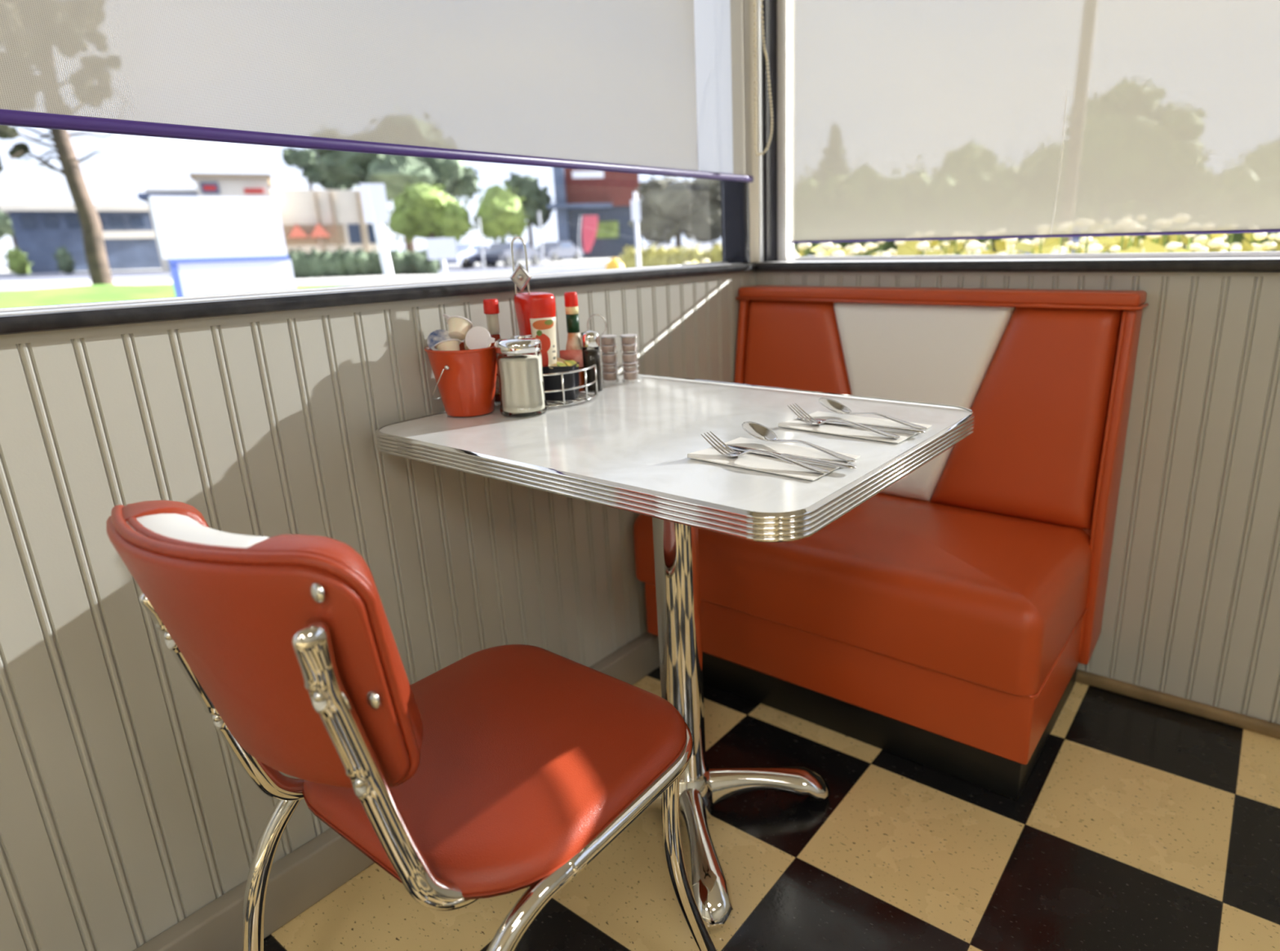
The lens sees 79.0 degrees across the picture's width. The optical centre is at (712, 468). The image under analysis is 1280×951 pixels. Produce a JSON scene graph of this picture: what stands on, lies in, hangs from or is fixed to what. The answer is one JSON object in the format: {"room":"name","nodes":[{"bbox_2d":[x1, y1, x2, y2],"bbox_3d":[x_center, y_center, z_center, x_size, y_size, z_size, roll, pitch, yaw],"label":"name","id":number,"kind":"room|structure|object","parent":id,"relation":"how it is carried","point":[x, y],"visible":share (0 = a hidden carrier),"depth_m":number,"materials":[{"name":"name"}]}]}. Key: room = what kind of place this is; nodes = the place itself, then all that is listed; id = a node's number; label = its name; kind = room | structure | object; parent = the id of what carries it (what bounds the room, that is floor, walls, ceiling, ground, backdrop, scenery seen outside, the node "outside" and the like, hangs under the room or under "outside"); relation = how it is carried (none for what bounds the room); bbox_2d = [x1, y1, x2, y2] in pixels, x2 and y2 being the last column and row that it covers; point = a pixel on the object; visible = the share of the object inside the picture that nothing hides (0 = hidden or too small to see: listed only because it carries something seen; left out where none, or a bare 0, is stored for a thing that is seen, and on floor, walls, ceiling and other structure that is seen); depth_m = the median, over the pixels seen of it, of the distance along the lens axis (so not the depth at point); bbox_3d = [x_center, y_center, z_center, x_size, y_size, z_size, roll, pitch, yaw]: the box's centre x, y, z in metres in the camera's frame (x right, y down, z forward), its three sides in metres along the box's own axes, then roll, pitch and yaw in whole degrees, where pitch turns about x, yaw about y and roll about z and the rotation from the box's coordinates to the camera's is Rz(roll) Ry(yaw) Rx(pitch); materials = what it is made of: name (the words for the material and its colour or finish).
{"room":"diner","nodes":[
{"label":"diner","id":0,"kind":"room"},
{"bbox_2d":[0,275,755,950],"bbox_3d":[-1.566,0.595,0.129,0.121,0.944,5.600,10,20,35],"label":"wall","id":1,"kind":"structure","parent":0,"point":[125,811],"depth_m":1.11,"materials":[{"name":"paint"}]},
{"bbox_2d":[0,262,749,315],"bbox_3d":[-1.581,0.121,-0.010,0.116,0.024,5.600,10,20,35],"label":"trim","id":2,"kind":"structure","parent":1,"relation":"attached to","point":[131,304],"depth_m":1.16,"materials":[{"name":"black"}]},
{"bbox_2d":[0,0,750,311],"bbox_3d":[-1.587,-0.541,-0.232,0.080,1.372,5.572,10,20,35],"label":"window","id":3,"kind":"structure","parent":1,"relation":"in","point":[92,304],"depth_m":2.03,"materials":[{"name":"white"}]},
{"bbox_2d":[0,0,753,182],"bbox_3d":[-0.784,-0.947,0.711,0.028,1.167,2.976,10,20,35],"label":"roller blind","id":4,"kind":"object","parent":3,"relation":"attached to","point":[714,99],"visible":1,"depth_m":1.23,"materials":[{"name":"fabric"}]},
{"bbox_2d":[753,0,773,155],"bbox_3d":[0.116,-1.314,1.809,0.049,1.082,0.032,0,17,6],"label":"pull chain","id":5,"kind":"object","parent":4,"relation":"hanging from","point":[754,3],"visible":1,"depth_m":1.90,"materials":[{"name":"silver metal"}]},
{"bbox_2d":[0,271,755,345],"bbox_3d":[-1.531,0.146,-0.040,0.005,0.012,5.600,10,20,35],"label":"trim","id":6,"kind":"structure","parent":1,"relation":"attached to","point":[49,335],"depth_m":1.15,"materials":[{"name":"paint"}]},
{"bbox_2d":[0,262,756,334],"bbox_3d":[-1.524,0.131,-0.050,0.024,0.020,5.600,10,20,35],"label":"trim","id":7,"kind":"structure","parent":1,"relation":"attached to","point":[64,320],"depth_m":1.14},
{"bbox_2d":[133,631,659,950],"bbox_3d":[-1.492,1.014,0.205,0.036,0.095,5.600,10,20,35],"label":"baseboard","id":8,"kind":"structure","parent":1,"relation":"attached to","point":[299,880],"depth_m":1.25,"materials":[{"name":"paint"}]},
{"bbox_2d":[263,666,1279,950],"bbox_3d":[0.597,1.486,-1.240,5.440,0.100,5.840,10,20,35],"label":"floor","id":9,"kind":"structure","parent":0,"point":[1136,824],"depth_m":1.33,"materials":[{"name":"tile"}]},
{"bbox_2d":[106,500,716,950],"bbox_3d":[-0.306,0.391,0.947,0.466,0.806,0.509,10,20,35],"label":"chair","id":10,"kind":"object","parent":9,"relation":"on","point":[504,769],"visible":1,"depth_m":0.77,"materials":[{"name":"leather"}]},
{"bbox_2d":[375,373,975,930],"bbox_3d":[-0.049,0.283,1.366,0.799,0.762,0.630,10,20,35],"label":"table","id":11,"kind":"object","parent":9,"relation":"on","point":[626,447],"visible":0.73,"depth_m":1.20,"materials":[{"name":"laminate"}]},
{"bbox_2d":[424,342,497,417],"bbox_3d":[-0.424,-0.154,1.331,0.124,0.115,0.126,10,20,35],"label":"pail","id":12,"kind":"object","parent":11,"relation":"on","point":[466,380],"visible":0.94,"depth_m":1.29,"materials":[{"name":"red metal"}]},
{"bbox_2d":[426,329,451,351],"bbox_3d":[-0.459,-0.214,1.314,0.047,0.044,0.042,-3,16,-3],"label":"cup","id":13,"kind":"object","parent":12,"relation":"on","point":[436,336],"visible":0.48,"depth_m":1.31,"materials":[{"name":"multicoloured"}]},
{"bbox_2d":[434,338,461,351],"bbox_3d":[-0.438,-0.198,1.288,0.047,0.039,0.043,-17,22,-42],"label":"cup","id":14,"kind":"object","parent":12,"relation":"on","point":[452,344],"visible":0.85,"depth_m":1.27,"materials":[{"name":"beige plastic"}]},
{"bbox_2d":[442,313,472,340],"bbox_3d":[-0.431,-0.241,1.308,0.042,0.046,0.044,9,19,31],"label":"cup","id":15,"kind":"object","parent":12,"relation":"on","point":[459,326],"visible":0.95,"depth_m":1.29,"materials":[{"name":"beige plastic"}]},
{"bbox_2d":[465,326,494,349],"bbox_3d":[-0.388,-0.219,1.299,0.051,0.042,0.036,-2,16,-2],"label":"cup","id":16,"kind":"object","parent":12,"relation":"on","point":[477,337],"visible":0.93,"depth_m":1.29,"materials":[{"name":"beige plastic"}]},
{"bbox_2d":[493,334,548,417],"bbox_3d":[-0.326,-0.160,1.312,0.081,0.131,0.081,10,20,35],"label":"shaker","id":17,"kind":"object","parent":11,"relation":"on","point":[521,379],"visible":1,"depth_m":1.29,"materials":[{"name":"clear glass"}]},
{"bbox_2d":[494,235,598,407],"bbox_3d":[-0.321,-0.273,1.410,0.201,0.292,0.201,10,20,35],"label":"condiment caddy","id":18,"kind":"object","parent":11,"relation":"on","point":[520,276],"visible":0.47,"depth_m":1.38,"materials":[{"name":"silver metal"}]},
{"bbox_2d":[483,298,507,401],"bbox_3d":[-0.390,-0.213,1.391,0.040,0.182,0.040,10,20,35],"label":"hot sauce bottle","id":19,"kind":"object","parent":18,"relation":"in","point":[491,306],"visible":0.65,"depth_m":1.37,"materials":[{"name":"red"}]},
{"bbox_2d":[513,292,557,366],"bbox_3d":[-0.318,-0.224,1.410,0.063,0.189,0.086,-14,20,-36],"label":"ketchup bottle","id":20,"kind":"object","parent":18,"relation":"in","point":[535,312],"visible":0.69,"depth_m":1.37,"materials":[{"name":"red plastic"}]},
{"bbox_2d":[542,361,579,400],"bbox_3d":[-0.282,-0.161,1.416,0.072,0.062,0.054,0,17,4],"label":"tub","id":21,"kind":"object","parent":18,"relation":"in","point":[571,380],"visible":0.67,"depth_m":1.39,"materials":[{"name":"black plastic"}]},
{"bbox_2d":[564,291,585,391],"bbox_3d":[-0.262,-0.240,1.464,0.037,0.186,0.037,10,20,35],"label":"sauce bottle","id":22,"kind":"object","parent":18,"relation":"in","point":[573,343],"visible":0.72,"depth_m":1.45,"materials":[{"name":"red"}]},
{"bbox_2d":[565,350,583,367],"bbox_3d":[-0.258,-0.206,1.446,0.030,0.032,0.002,-2,17,-1],"label":"packet","id":23,"kind":"object","parent":18,"relation":"in","point":[575,355],"visible":0.79,"depth_m":1.44,"materials":[{"name":"paper"}]},
{"bbox_2d":[580,330,602,392],"bbox_3d":[-0.229,-0.204,1.463,0.036,0.114,0.036,10,20,35],"label":"pepper shaker","id":24,"kind":"object","parent":18,"relation":"in","point":[588,339],"visible":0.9,"depth_m":1.45,"materials":[{"name":"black glass"}]},
{"bbox_2d":[601,371,617,381],"bbox_3d":[-0.211,-0.192,1.594,0.034,0.017,0.034,10,20,35],"label":"cup","id":25,"kind":"object","parent":11,"relation":"on","point":[608,376],"visible":0.83,"depth_m":1.58,"materials":[{"name":"plastic"}]},
{"bbox_2d":[600,362,617,372],"bbox_3d":[-0.212,-0.209,1.589,0.034,0.017,0.034,10,20,35],"label":"cup","id":26,"kind":"object","parent":25,"relation":"on","point":[612,364],"visible":0.86,"depth_m":1.58,"materials":[{"name":"plastic"}]},
{"bbox_2d":[602,353,617,363],"bbox_3d":[-0.212,-0.227,1.583,0.034,0.017,0.034,10,20,35],"label":"cup","id":27,"kind":"object","parent":26,"relation":"on","point":[606,358],"visible":0.87,"depth_m":1.57,"materials":[{"name":"plastic"}]},
{"bbox_2d":[601,344,616,354],"bbox_3d":[-0.212,-0.245,1.578,0.034,0.017,0.034,10,20,35],"label":"cup","id":28,"kind":"object","parent":27,"relation":"on","point":[605,348],"visible":0.86,"depth_m":1.57,"materials":[{"name":"plastic"}]},
{"bbox_2d":[599,334,616,344],"bbox_3d":[-0.213,-0.263,1.573,0.034,0.017,0.034,10,20,35],"label":"cup","id":29,"kind":"object","parent":28,"relation":"on","point":[604,341],"visible":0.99,"depth_m":1.56,"materials":[{"name":"plastic"}]},
{"bbox_2d":[586,314,639,383],"bbox_3d":[-0.202,-0.247,1.579,0.102,0.139,0.039,-3,16,-3],"label":"rack","id":30,"kind":"object","parent":11,"relation":"on","point":[593,315],"visible":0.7,"depth_m":1.57,"materials":[{"name":"silver metal"}]},
{"bbox_2d":[622,370,638,380],"bbox_3d":[-0.169,-0.194,1.596,0.034,0.017,0.034,10,20,35],"label":"cup","id":31,"kind":"object","parent":30,"relation":"in","point":[628,375],"visible":0.88,"depth_m":1.58,"materials":[{"name":"plastic"}]},
{"bbox_2d":[621,361,638,371],"bbox_3d":[-0.170,-0.211,1.591,0.034,0.017,0.034,10,20,35],"label":"cup","id":32,"kind":"object","parent":31,"relation":"on","point":[633,363],"visible":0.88,"depth_m":1.58,"materials":[{"name":"plastic"}]},
{"bbox_2d":[621,352,637,362],"bbox_3d":[-0.170,-0.229,1.586,0.034,0.017,0.034,10,20,35],"label":"cup","id":33,"kind":"object","parent":32,"relation":"on","point":[627,357],"visible":0.91,"depth_m":1.57,"materials":[{"name":"plastic"}]},
{"bbox_2d":[620,343,637,353],"bbox_3d":[-0.171,-0.247,1.581,0.034,0.017,0.034,10,20,35],"label":"cup","id":34,"kind":"object","parent":33,"relation":"on","point":[630,347],"visible":0.85,"depth_m":1.57,"materials":[{"name":"plastic"}]},
{"bbox_2d":[620,333,636,344],"bbox_3d":[-0.171,-0.265,1.575,0.034,0.017,0.034,10,20,35],"label":"cup","id":35,"kind":"object","parent":34,"relation":"on","point":[624,340],"visible":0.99,"depth_m":1.56,"materials":[{"name":"plastic"}]},
{"bbox_2d":[687,436,860,480],"bbox_3d":[0.080,-0.018,1.018,0.192,0.005,0.123,11,20,36],"label":"napkin","id":36,"kind":"object","parent":11,"relation":"on","point":[764,463],"visible":0.87,"depth_m":1.01,"materials":[{"name":"white paper"}]},
{"bbox_2d":[701,431,829,473],"bbox_3d":[0.066,-0.022,0.988,0.193,0.025,0.025,12,21,38],"label":"fork","id":37,"kind":"object","parent":36,"relation":"on","point":[734,453],"visible":1,"depth_m":0.99,"materials":[{"name":"silver metal"}]},
{"bbox_2d":[722,444,856,469],"bbox_3d":[0.094,-0.018,1.007,0.209,0.005,0.018,12,21,37],"label":"knife","id":38,"kind":"object","parent":36,"relation":"on","point":[844,465],"visible":0.74,"depth_m":0.98,"materials":[{"name":"silver metal"}]},
{"bbox_2d":[742,421,856,462],"bbox_3d":[0.114,-0.038,1.040,0.039,0.024,0.193,-16,22,-41],"label":"spoon","id":39,"kind":"object","parent":36,"relation":"on","point":[757,430],"visible":1,"depth_m":1.08,"materials":[{"name":"silver metal"}]},
{"bbox_2d":[742,421,777,441],"bbox_3d":[0.067,-0.052,1.087,0.039,0.021,0.058,-16,22,-41],"label":"bowl","id":40,"kind":"object","parent":39,"relation":"on","point":[757,430],"depth_m":1.10,"materials":[{"name":"silver metal"}]},
{"bbox_2d":[777,411,932,443],"bbox_3d":[0.215,-0.067,1.173,0.196,0.005,0.121,11,20,36],"label":"napkin","id":41,"kind":"object","parent":11,"relation":"on","point":[854,431],"visible":0.75,"depth_m":1.17,"materials":[{"name":"white paper"}]},
{"bbox_2d":[787,403,899,438],"bbox_3d":[0.193,-0.072,1.146,0.193,0.025,0.025,14,22,42],"label":"fork","id":42,"kind":"object","parent":41,"relation":"on","point":[811,422],"visible":1,"depth_m":1.15,"materials":[{"name":"silver metal"}]},
{"bbox_2d":[797,417,924,433],"bbox_3d":[0.218,-0.068,1.163,0.209,0.005,0.018,10,20,34],"label":"knife","id":43,"kind":"object","parent":41,"relation":"on","point":[876,426],"visible":0.7,"depth_m":1.13,"materials":[{"name":"silver metal"}]},
{"bbox_2d":[818,397,927,429],"bbox_3d":[0.244,-0.086,1.191,0.039,0.024,0.193,-17,22,-42],"label":"spoon","id":44,"kind":"object","parent":41,"relation":"on","point":[831,405],"visible":0.99,"depth_m":1.23,"materials":[{"name":"silver metal"}]},
{"bbox_2d":[818,397,851,414],"bbox_3d":[0.197,-0.100,1.237,0.039,0.021,0.058,-17,22,-42],"label":"bowl","id":45,"kind":"object","parent":44,"relation":"on","point":[833,406],"depth_m":1.25,"materials":[{"name":"silver metal"}]},
{"bbox_2d":[633,285,1148,799],"bbox_3d":[0.350,0.075,1.760,0.960,0.918,0.568,10,20,35],"label":"bench","id":46,"kind":"object","parent":9,"relation":"on","point":[945,622],"visible":0.75,"depth_m":1.62,"materials":[{"name":"leather"}]},
{"bbox_2d":[743,300,851,395],"bbox_3d":[0.253,-0.201,1.995,0.398,0.459,0.116,10,20,35],"label":"cushion","id":47,"kind":"object","parent":46,"relation":"on","point":[793,344],"depth_m":1.97,"materials":[{"name":"leather"}]},
{"bbox_2d":[633,493,1092,696],"bbox_3d":[0.315,0.180,1.759,0.935,0.205,0.475,10,20,35],"label":"seat cushion","id":48,"kind":"object","parent":46,"relation":"on","point":[988,593],"depth_m":1.53,"materials":[{"name":"leather"}]},
{"bbox_2d":[929,306,1123,529],"bbox_3d":[0.673,-0.125,1.698,0.353,0.459,0.118,10,20,35],"label":"cushion","id":49,"kind":"object","parent":46,"relation":"on","point":[1040,384],"depth_m":1.66,"materials":[{"name":"leather"}]},
{"bbox_2d":[755,274,1279,724],"bbox_3d":[2.266,0.287,0.816,5.200,0.946,0.121,10,20,35],"label":"wall","id":50,"kind":"structure","parent":0,"point":[1192,606],"depth_m":1.62,"materials":[{"name":"paint"}]},
{"bbox_2d":[748,0,759,262],"bbox_3d":[0.067,-1.225,1.932,0.078,1.372,0.046,10,20,35],"label":"trim","id":51,"kind":"structure","parent":50,"relation":"attached to","point":[754,185],"depth_m":2.04,"materials":[{"name":"beige"}]},
{"bbox_2d":[757,0,764,262],"bbox_3d":[0.093,-1.232,1.954,0.064,1.372,0.022,10,20,35],"label":"trim","id":52,"kind":"structure","parent":50,"relation":"attached to","point":[759,3],"depth_m":2.04,"materials":[{"name":"silver metal"}]},
{"bbox_2d":[762,0,777,262],"bbox_3d":[0.127,-1.244,1.991,0.072,1.372,0.080,10,20,35],"label":"trim","id":53,"kind":"structure","parent":50,"relation":"attached to","point":[769,9],"depth_m":2.06,"materials":[{"name":"black metal"}]},
{"bbox_2d":[752,258,1279,272],"bbox_3d":[2.165,-0.177,0.658,5.320,0.024,0.026,10,20,35],"label":"trim","id":54,"kind":"structure","parent":50,"relation":"attached to","point":[1235,265],"depth_m":1.66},
{"bbox_2d":[755,271,1279,276],"bbox_3d":[2.205,-0.179,0.715,5.320,0.008,0.122,10,20,35],"label":"trim","id":55,"kind":"structure","parent":50,"relation":"attached to","point":[995,273],"depth_m":1.70,"materials":[{"name":"paint"}]},
{"bbox_2d":[768,257,1279,262],"bbox_3d":[2.207,-0.195,0.713,5.320,0.024,0.116,10,20,35],"label":"trim","id":56,"kind":"structure","parent":50,"relation":"attached to","point":[1201,258],"depth_m":1.73,"materials":[{"name":"white"}]},
{"bbox_2d":[777,0,1279,261],"bbox_3d":[2.267,-0.865,0.510,5.188,1.372,0.035,10,20,35],"label":"window","id":57,"kind":"structure","parent":50,"relation":"in","point":[1224,254],"depth_m":2.02,"materials":[{"name":"white"}]},
{"bbox_2d":[789,0,1279,243],"bbox_3d":[1.069,-1.095,1.319,2.161,1.324,0.028,10,20,35],"label":"roller blind","id":58,"kind":"object","parent":57,"relation":"attached to","point":[961,171],"visible":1,"depth_m":1.70,"materials":[{"name":"fabric"}]},
{"bbox_2d":[1075,669,1279,738],"bbox_3d":[2.237,0.743,0.892,5.200,0.030,0.020,10,20,35],"label":"baseboard","id":59,"kind":"structure","parent":50,"relation":"attached to","point":[1215,713],"depth_m":1.72,"materials":[{"name":"beige wood"}]},
{"label":"outside","id":60,"kind":"structure","parent":0,"visible":0},
{"bbox_2d":[0,242,986,286],"bbox_3d":[-70.374,-47.391,170.809,319.875,0.200,440.000,10,20,35],"label":"ground","id":61,"kind":"structure","parent":60,"point":[158,275],"depth_m":39.91,"materials":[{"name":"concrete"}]},
{"bbox_2d":[0,202,18,250],"bbox_3d":[-64.919,-21.147,70.602,6.365,5.989,4.392,-15,21,-38],"label":"tree","id":62,"kind":"object","parent":61,"relation":"on","point":[6,227],"visible":0.18,"depth_m":69.62,"materials":[{"name":"green plant"}]},
{"bbox_2d":[1,244,32,275],"bbox_3d":[-47.146,-14.085,52.377,1.373,2.153,1.396,1,17,7],"label":"shrub","id":63,"kind":"object","parent":61,"relation":"on","point":[18,264],"visible":0.96,"depth_m":52.10,"materials":[{"name":"green plant"}]},
{"bbox_2d":[0,0,124,284],"bbox_3d":[-15.539,-8.046,18.258,1.945,7.972,3.452,12,21,38],"label":"street tree","id":64,"kind":"object","parent":61,"relation":"on","point":[98,266],"visible":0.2,"depth_m":18.42,"materials":[{"name":"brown plant"}]},
{"bbox_2d":[52,246,77,274],"bbox_3d":[-43.986,-14.154,52.452,1.149,2.082,1.144,1,17,10],"label":"shrub","id":65,"kind":"object","parent":61,"relation":"on","point":[65,263],"visible":0.96,"depth_m":52.21,"materials":[{"name":"green plant"}]},
{"bbox_2d":[0,203,161,274],"bbox_3d":[-48.427,-17.831,60.096,9.090,4.725,10.400,-14,20,-36],"label":"office building","id":66,"kind":"structure","parent":61,"relation":"on","point":[39,230],"depth_m":56.40,"materials":[{"name":"glass"}]},
{"bbox_2d":[0,284,338,308],"bbox_3d":[-13.609,-3.724,16.902,12.000,0.547,12.000,-14,21,-36],"label":"grass","id":67,"kind":"structure","parent":61,"relation":"on","point":[114,292],"depth_m":15.12,"materials":[{"name":"green plant"}]},
{"bbox_2d":[148,195,296,297],"bbox_3d":[-8.112,-3.530,12.941,1.813,1.933,0.390,-14,20,-36],"label":"monument sign","id":68,"kind":"object","parent":61,"relation":"on","point":[210,245],"visible":0.82,"depth_m":12.71,"materials":[{"name":"white"}]},
{"bbox_2d":[137,173,378,271],"bbox_3d":[-31.454,-17.410,55.024,13.941,5.911,10.600,-10,19,-27],"label":"building","id":69,"kind":"structure","parent":61,"relation":"on","point":[322,220],"depth_m":52.63,"materials":[{"name":"paint"}]},
{"bbox_2d":[0,272,548,291],"bbox_3d":[-22.496,-6.852,28.893,46.908,0.110,7.072,3,17,14],"label":"sidewalk","id":70,"kind":"structure","parent":61,"relation":"on","point":[366,280],"depth_m":27.78,"materials":[{"name":"concrete"}]},
{"bbox_2d":[0,257,621,274],"bbox_3d":[-62.651,-19.320,74.758,143.878,0.110,31.590,10,20,35],"label":"curb","id":71,"kind":"object","parent":61,"relation":"on","point":[583,261],"visible":0.11,"depth_m":47.71,"materials":[{"name":"concrete"}]},
{"bbox_2d":[281,146,356,190],"bbox_3d":[-39.355,-26.915,78.850,6.741,11.043,4.310,-9,18,-24],"label":"tree","id":72,"kind":"object","parent":61,"relation":"on","point":[301,158],"visible":0.65,"depth_m":76.43,"materials":[{"name":"green plant"}]},
{"bbox_2d":[286,246,441,279],"bbox_3d":[-13.595,-8.002,30.143,5.874,1.417,1.212,-10,18,-25],"label":"hedge","id":73,"kind":"object","parent":61,"relation":"on","point":[347,263],"visible":0.83,"depth_m":29.70,"materials":[{"name":"green plant"}]},
{"bbox_2d":[359,183,395,283],"bbox_3d":[-6.103,-4.086,14.215,0.415,2.185,0.156,-8,18,-21],"label":"street sign","id":74,"kind":"object","parent":61,"relation":"on","point":[374,200],"visible":0.76,"depth_m":14.01,"materials":[{"name":"white metal"}]},
{"bbox_2d":[309,108,479,253],"bbox_3d":[-24.945,-22.677,61.578,10.492,11.957,9.284,4,17,19],"label":"tree","id":75,"kind":"object","parent":61,"relation":"on","point":[350,168],"visible":0.59,"depth_m":58.96,"materials":[{"name":"green plant"}]},
{"bbox_2d":[383,180,475,243],"bbox_3d":[-18.263,-15.624,49.357,5.106,5.012,5.787,-12,19,-30],"label":"round tree","id":76,"kind":"object","parent":61,"relation":"on","point":[423,211],"visible":0.93,"depth_m":47.67,"materials":[{"name":"green plant"}]},
{"bbox_2d":[425,237,457,279],"bbox_3d":[-4.459,-3.221,12.867,0.460,1.193,0.093,-7,17,-17],"label":"sign","id":77,"kind":"object","parent":61,"relation":"on","point":[442,249],"visible":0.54,"depth_m":12.71,"materials":[{"name":"white"}]},
{"bbox_2d":[438,242,497,268],"bbox_3d":[-12.583,-10.937,39.639,1.564,1.228,3.825,4,17,18],"label":"car","id":78,"kind":"object","parent":61,"relation":"on","point":[467,253],"visible":0.54,"depth_m":38.70,"materials":[{"name":"silver metal"}]},
{"bbox_2d":[477,217,484,269],"bbox_3d":[-11.047,-10.760,36.908,0.117,2.365,0.112,-6,17,-15],"label":"lamp post","id":79,"kind":"object","parent":61,"relation":"on","point":[478,219],"visible":1,"depth_m":36.87,"materials":[{"name":"grey metal"}]},
{"bbox_2d":[471,179,531,242],"bbox_3d":[-13.681,-15.810,49.484,3.251,5.059,3.357,5,18,21],"label":"round tree","id":80,"kind":"object","parent":61,"relation":"on","point":[500,213],"visible":0.92,"depth_m":48.49,"materials":[{"name":"green plant"}]},
{"bbox_2d":[475,241,541,267],"bbox_3d":[-10.538,-11.150,40.172,1.564,1.228,3.825,5,18,21],"label":"car","id":81,"kind":"object","parent":61,"relation":"on","point":[498,251],"visible":0.8,"depth_m":39.38,"materials":[{"name":"grey metal"}]},
{"bbox_2d":[502,170,555,248],"bbox_3d":[-12.948,-18.204,55.609,3.139,6.141,2.864,5,18,22],"label":"tree","id":82,"kind":"object","parent":61,"relation":"on","point":[536,198],"visible":0.83,"depth_m":54.68,"materials":[{"name":"green plant"}]},
{"bbox_2d":[537,211,544,266],"bbox_3d":[-8.739,-11.718,39.375,0.128,2.683,0.122,-5,17,-11],"label":"lamp post","id":83,"kind":"object","parent":61,"relation":"on","point":[538,212],"visible":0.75,"depth_m":39.31,"materials":[{"name":"grey metal"}]},
{"bbox_2d":[534,240,582,262],"bbox_3d":[-9.561,-13.269,47.252,1.564,1.228,3.825,6,18,24],"label":"car","id":84,"kind":"object","parent":61,"relation":"on","point":[556,251],"visible":0.62,"depth_m":46.57,"materials":[{"name":"grey metal"}]},
{"bbox_2d":[577,215,598,262],"bbox_3d":[-6.684,-12.366,41.695,1.150,2.505,0.057,-4,17,-8],"label":"banner flag","id":85,"kind":"object","parent":61,"relation":"on","point":[589,224],"visible":0.98,"depth_m":41.55,"materials":[{"name":"red fabric"}]},
{"bbox_2d":[546,167,641,259],"bbox_3d":[-8.457,-18.390,55.776,6.194,6.166,9.400,-4,17,-7],"label":"brick building","id":86,"kind":"structure","parent":61,"relation":"on","point":[608,196],"depth_m":52.47,"materials":[{"name":"blue"}]},
{"bbox_2d":[604,257,624,269],"bbox_3d":[-1.822,-3.552,14.474,0.480,0.780,0.400,-3,17,-6],"label":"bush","id":87,"kind":"object","parent":61,"relation":"on","point":[614,263],"visible":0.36,"depth_m":14.29,"materials":[{"name":"yellow plant"}]},
{"bbox_2d":[631,191,640,266],"bbox_3d":[-1.859,-5.663,19.083,0.220,2.217,0.105,-3,17,-5],"label":"post","id":88,"kind":"object","parent":61,"relation":"on","point":[635,203],"visible":0.76,"depth_m":18.89,"materials":[{"name":"white metal"}]},
{"bbox_2d":[617,242,722,267],"bbox_3d":[-0.895,-5.626,21.264,3.381,1.183,0.921,-2,16,-2],"label":"shrub","id":89,"kind":"object","parent":61,"relation":"on","point":[651,256],"visible":0.39,"depth_m":20.98,"materials":[{"name":"yellow plant"}]},
{"bbox_2d":[628,175,721,248],"bbox_3d":[-1.077,-10.470,32.403,4.907,3.846,3.726,-2,16,-2],"label":"tree","id":90,"kind":"object","parent":61,"relation":"on","point":[669,209],"visible":0.79,"depth_m":31.46,"materials":[{"name":"green plant"}]},
{"bbox_2d":[793,153,1279,256],"bbox_3d":[14.525,-11.308,33.286,23.818,5.342,3.677,5,18,22],"label":"hedge","id":91,"kind":"object","parent":61,"relation":"on","point":[1237,237],"visible":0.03,"depth_m":34.21,"materials":[{"name":"green plant"}]},
{"bbox_2d":[1013,226,1112,253],"bbox_3d":[10.734,-6.543,22.763,3.600,1.156,1.472,2,17,13],"label":"car","id":92,"kind":"object","parent":61,"relation":"on","point":[1076,239],"visible":0.02,"depth_m":22.13,"materials":[{"name":"silver metal"}]},
{"bbox_2d":[1062,0,1097,247],"bbox_3d":[7.928,-10.281,16.047,0.414,12.286,0.254,6,18,23],"label":"utility pole","id":93,"kind":"object","parent":61,"relation":"on","point":[1068,239],"visible":0.02,"depth_m":16.82,"materials":[{"name":"brown wood"}]},
{"bbox_2d":[1002,79,1228,231],"bbox_3d":[13.715,-10.277,26.595,7.317,5.998,4.751,6,18,25],"label":"tree","id":94,"kind":"object","parent":61,"relation":"on","point":[1003,219],"visible":0.02,"depth_m":25.52,"materials":[{"name":"green plant"}]},
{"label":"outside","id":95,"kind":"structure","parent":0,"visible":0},
{"bbox_3d":[223.579,-15.099,34.587,320.125,0.200,319.875,10,20,35],"label":"ground","id":96,"kind":"structure","parent":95,"visible":0},
{"bbox_2d":[682,215,1279,264],"bbox_3d":[2.385,-0.551,3.369,5.700,1.101,2.205,10,20,35],"label":"flower bed","id":97,"kind":"object","parent":96,"relation":"on","point":[1152,243],"visible":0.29,"depth_m":3.48,"materials":[{"name":"beige plant"}]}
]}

